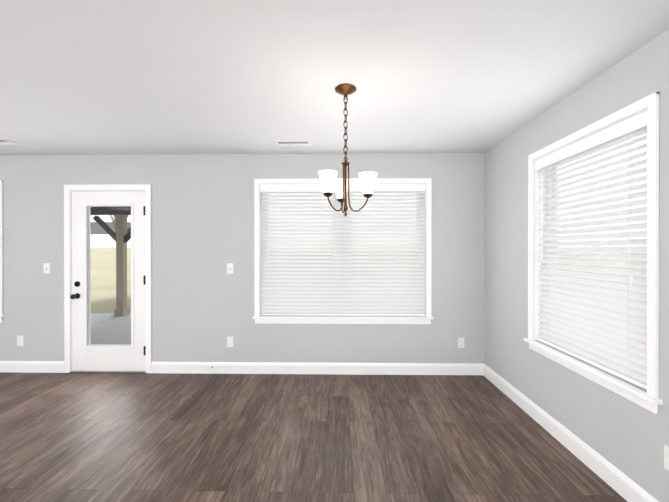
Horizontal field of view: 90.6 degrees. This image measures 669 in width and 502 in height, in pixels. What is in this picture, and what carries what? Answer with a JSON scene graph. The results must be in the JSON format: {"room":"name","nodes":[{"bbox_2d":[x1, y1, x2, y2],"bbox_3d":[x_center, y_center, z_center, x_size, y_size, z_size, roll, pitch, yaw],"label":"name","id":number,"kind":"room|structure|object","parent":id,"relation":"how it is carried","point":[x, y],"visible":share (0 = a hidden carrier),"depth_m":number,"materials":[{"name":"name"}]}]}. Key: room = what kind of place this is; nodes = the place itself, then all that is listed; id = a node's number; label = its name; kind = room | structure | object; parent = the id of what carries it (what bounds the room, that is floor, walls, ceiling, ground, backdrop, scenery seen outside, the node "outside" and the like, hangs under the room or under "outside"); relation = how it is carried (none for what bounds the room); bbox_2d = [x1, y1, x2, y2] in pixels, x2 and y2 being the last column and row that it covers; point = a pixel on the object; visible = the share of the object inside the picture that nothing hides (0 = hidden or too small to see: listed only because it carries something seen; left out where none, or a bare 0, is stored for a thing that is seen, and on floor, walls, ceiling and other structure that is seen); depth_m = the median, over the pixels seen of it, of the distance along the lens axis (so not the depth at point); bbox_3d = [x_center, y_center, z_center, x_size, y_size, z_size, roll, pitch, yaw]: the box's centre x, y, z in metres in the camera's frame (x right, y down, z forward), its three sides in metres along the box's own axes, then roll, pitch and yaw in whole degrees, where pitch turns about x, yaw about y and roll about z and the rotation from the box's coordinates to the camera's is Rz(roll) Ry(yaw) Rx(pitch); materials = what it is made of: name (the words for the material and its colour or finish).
{"room":"empty dining room","nodes":[
{"label":"empty dining room","id":0,"kind":"room"},
{"bbox_2d":[0,153,483,362],"bbox_3d":[-2.330,0.147,3.769,8.296,2.425,0.180,0,0,1],"label":"wall","id":1,"kind":"structure","parent":0,"point":[202,220],"depth_m":3.66,"materials":[{"name":"grey paint"}]},
{"bbox_2d":[0,180,4,322],"bbox_3d":[-4.671,0.009,3.777,1.975,1.593,0.215,0,0,1],"label":"window","id":2,"kind":"structure","parent":1,"relation":"in","point":[2,316],"depth_m":3.68,"materials":[{"name":"white"}]},
{"bbox_2d":[17,336,23,345],"bbox_3d":[-3.510,1.010,3.697,0.070,0.115,0.007,0,0,1],"label":"electrical outlet","id":3,"kind":"object","parent":1,"relation":"attached to","point":[20,340],"visible":1,"depth_m":3.69,"materials":[{"name":"white plastic"}]},
{"bbox_2d":[43,263,49,273],"bbox_3d":[-3.210,0.200,3.686,0.070,0.115,0.015,0,0,1],"label":"switch plate","id":4,"kind":"object","parent":1,"relation":"attached to","point":[46,268],"visible":1,"depth_m":3.69,"materials":[{"name":"white plastic"}]},
{"bbox_2d":[64,184,151,372],"bbox_3d":[-2.513,0.315,3.755,0.970,2.090,0.295,0,0,1],"label":"door","id":5,"kind":"structure","parent":1,"relation":"in","point":[82,353],"depth_m":3.68,"materials":[{"name":"white wood"}]},
{"bbox_2d":[227,337,232,346],"bbox_3d":[-1.152,1.010,3.658,0.070,0.115,0.007,0,0,1],"label":"electrical outlet","id":6,"kind":"object","parent":1,"relation":"attached to","point":[229,341],"visible":1,"depth_m":3.66,"materials":[{"name":"white plastic"}]},
{"bbox_2d":[227,263,232,273],"bbox_3d":[-1.152,0.200,3.652,0.070,0.115,0.015,0,0,1],"label":"switch plate","id":7,"kind":"object","parent":1,"relation":"attached to","point":[229,268],"visible":1,"depth_m":3.65,"materials":[{"name":"white plastic"}]},
{"bbox_2d":[0,361,483,374],"bbox_3d":[-2.332,1.297,3.675,7.936,0.125,0.014,0,0,1],"label":"baseboard","id":8,"kind":"structure","parent":1,"relation":"attached to","point":[285,368],"depth_m":3.64,"materials":[{"name":"white wood"}]},
{"bbox_2d":[252,178,433,323],"bbox_3d":[0.090,0.009,3.699,1.975,1.593,0.215,0,0,1],"label":"window","id":9,"kind":"structure","parent":1,"relation":"in","point":[259,319],"depth_m":3.63,"materials":[{"name":"white wood"}]},
{"bbox_2d":[260,184,425,315],"bbox_3d":[0.089,-0.004,3.672,1.823,1.452,0.081,0,0,1],"label":"window blind","id":10,"kind":"object","parent":9,"relation":"attached to","point":[395,286],"visible":0.83,"depth_m":3.68,"materials":[{"name":"white plastic"}]},
{"bbox_2d":[458,338,463,347],"bbox_3d":[1.385,1.010,3.616,0.070,0.115,0.007,0,0,1],"label":"electrical outlet","id":11,"kind":"object","parent":1,"relation":"attached to","point":[460,342],"visible":1,"depth_m":3.62,"materials":[{"name":"white plastic"}]},
{"bbox_2d":[0,372,626,501],"bbox_3d":[-2.384,1.417,0.503,8.296,0.100,6.720,0,0,1],"label":"floor","id":12,"kind":"structure","parent":0,"point":[113,437],"depth_m":2.35,"materials":[{"name":"brown wood"}]},
{"bbox_2d":[0,0,668,154],"bbox_3d":[-2.384,-1.118,0.497,8.296,0.120,6.720,0,0,1],"label":"ceiling","id":13,"kind":"structure","parent":0,"point":[103,77],"depth_m":1.94,"materials":[{"name":"white paint"}]},
{"bbox_2d":[0,139,19,144],"bbox_3d":[-3.317,-1.060,3.233,0.340,0.010,0.170,0,0,1],"label":"ceiling vent","id":14,"kind":"object","parent":13,"relation":"in","point":[4,142],"visible":1,"depth_m":3.25,"materials":[{"name":"white metal"}]},
{"bbox_2d":[275,140,310,146],"bbox_3d":[-0.406,-1.060,3.285,0.340,0.010,0.170,0,0,1],"label":"ceiling vent","id":15,"kind":"object","parent":13,"relation":"in","point":[293,143],"visible":1,"depth_m":3.27,"materials":[{"name":"white metal"}]},
{"bbox_2d":[318,84,376,216],"bbox_3d":[0.088,-0.641,2.199,0.376,0.840,0.367,0,0,1],"label":"chandelier","id":16,"kind":"object","parent":13,"relation":"hanging from","point":[330,182],"visible":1,"depth_m":2.13,"materials":[{"name":"brown metal"}]},
{"bbox_2d":[484,29,668,501],"bbox_3d":[1.672,0.155,0.344,0.180,2.425,6.540,0,0,1],"label":"wall","id":17,"kind":"structure","parent":0,"point":[628,438],"depth_m":2.23,"materials":[{"name":"grey paint"}]},
{"bbox_2d":[483,364,658,501],"bbox_3d":[1.576,1.305,0.430,0.014,0.125,6.345,0,0,1],"label":"baseboard","id":18,"kind":"structure","parent":17,"relation":"attached to","point":[624,486],"depth_m":2.18,"materials":[{"name":"white wood"}]},
{"bbox_2d":[524,92,662,413],"bbox_3d":[1.672,0.013,2.184,0.215,1.593,1.142,0,0,1],"label":"window","id":19,"kind":"structure","parent":17,"relation":"in","point":[649,400],"depth_m":1.89,"materials":[{"name":"white wood"}]},
{"bbox_2d":[536,110,646,389],"bbox_3d":[1.645,-0.001,2.185,0.081,1.452,0.990,0,0,1],"label":"window blind","id":20,"kind":"object","parent":19,"relation":"attached to","point":[603,328],"visible":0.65,"depth_m":2.06,"materials":[{"name":"white plastic"}]},
{"bbox_2d":[664,445,668,470],"bbox_3d":[1.598,0.999,1.571,0.007,0.115,0.070,0,0,1],"label":"outlet","id":21,"kind":"object","parent":17,"relation":"attached to","point":[666,457],"visible":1,"depth_m":1.59,"materials":[{"name":"white plastic"}]},
{"label":"outside","id":22,"kind":"structure","parent":0,"visible":0},
{"bbox_2d":[91,248,646,312],"bbox_3d":[-9.294,0.698,46.761,100.000,1.930,86.560,0,0,1],"label":"lawn","id":23,"kind":"structure","parent":22,"point":[105,261],"depth_m":13.22,"materials":[{"name":"plant"}]},
{"bbox_2d":[91,313,130,343],"bbox_3d":[-5.019,1.412,5.557,6.900,0.084,3.299,0,0,1],"label":"patio slab","id":24,"kind":"object","parent":23,"relation":"on","point":[101,339],"depth_m":5.74,"materials":[{"name":"concrete"}]},
{"bbox_2d":[91,207,130,315],"bbox_3d":[-4.925,0.093,5.657,7.084,2.555,3.490,0,0,1],"label":"porch","id":25,"kind":"object","parent":24,"relation":"on","point":[122,225],"depth_m":6.87,"materials":[{"name":"brown wood"}]},
{"bbox_2d":[91,222,130,234],"bbox_3d":[-36.219,-1.959,45.476,19.200,3.850,11.200,0,0,1],"label":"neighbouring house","id":26,"kind":"structure","parent":23,"relation":"on","point":[99,231],"depth_m":42.86,"materials":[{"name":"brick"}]},
{"bbox_2d":[110,215,115,232],"bbox_3d":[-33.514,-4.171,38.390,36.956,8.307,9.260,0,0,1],"label":"bare tree","id":27,"kind":"object","parent":23,"relation":"on","point":[113,219],"depth_m":37.18,"materials":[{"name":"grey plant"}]},
{"bbox_2d":[91,235,405,247],"bbox_3d":[-18.042,-0.845,30.179,67.220,1.390,0.170,0,0,1],"label":"fence","id":28,"kind":"object","parent":23,"relation":"on","point":[95,239],"depth_m":30.20,"materials":[{"name":"white"}]}
]}

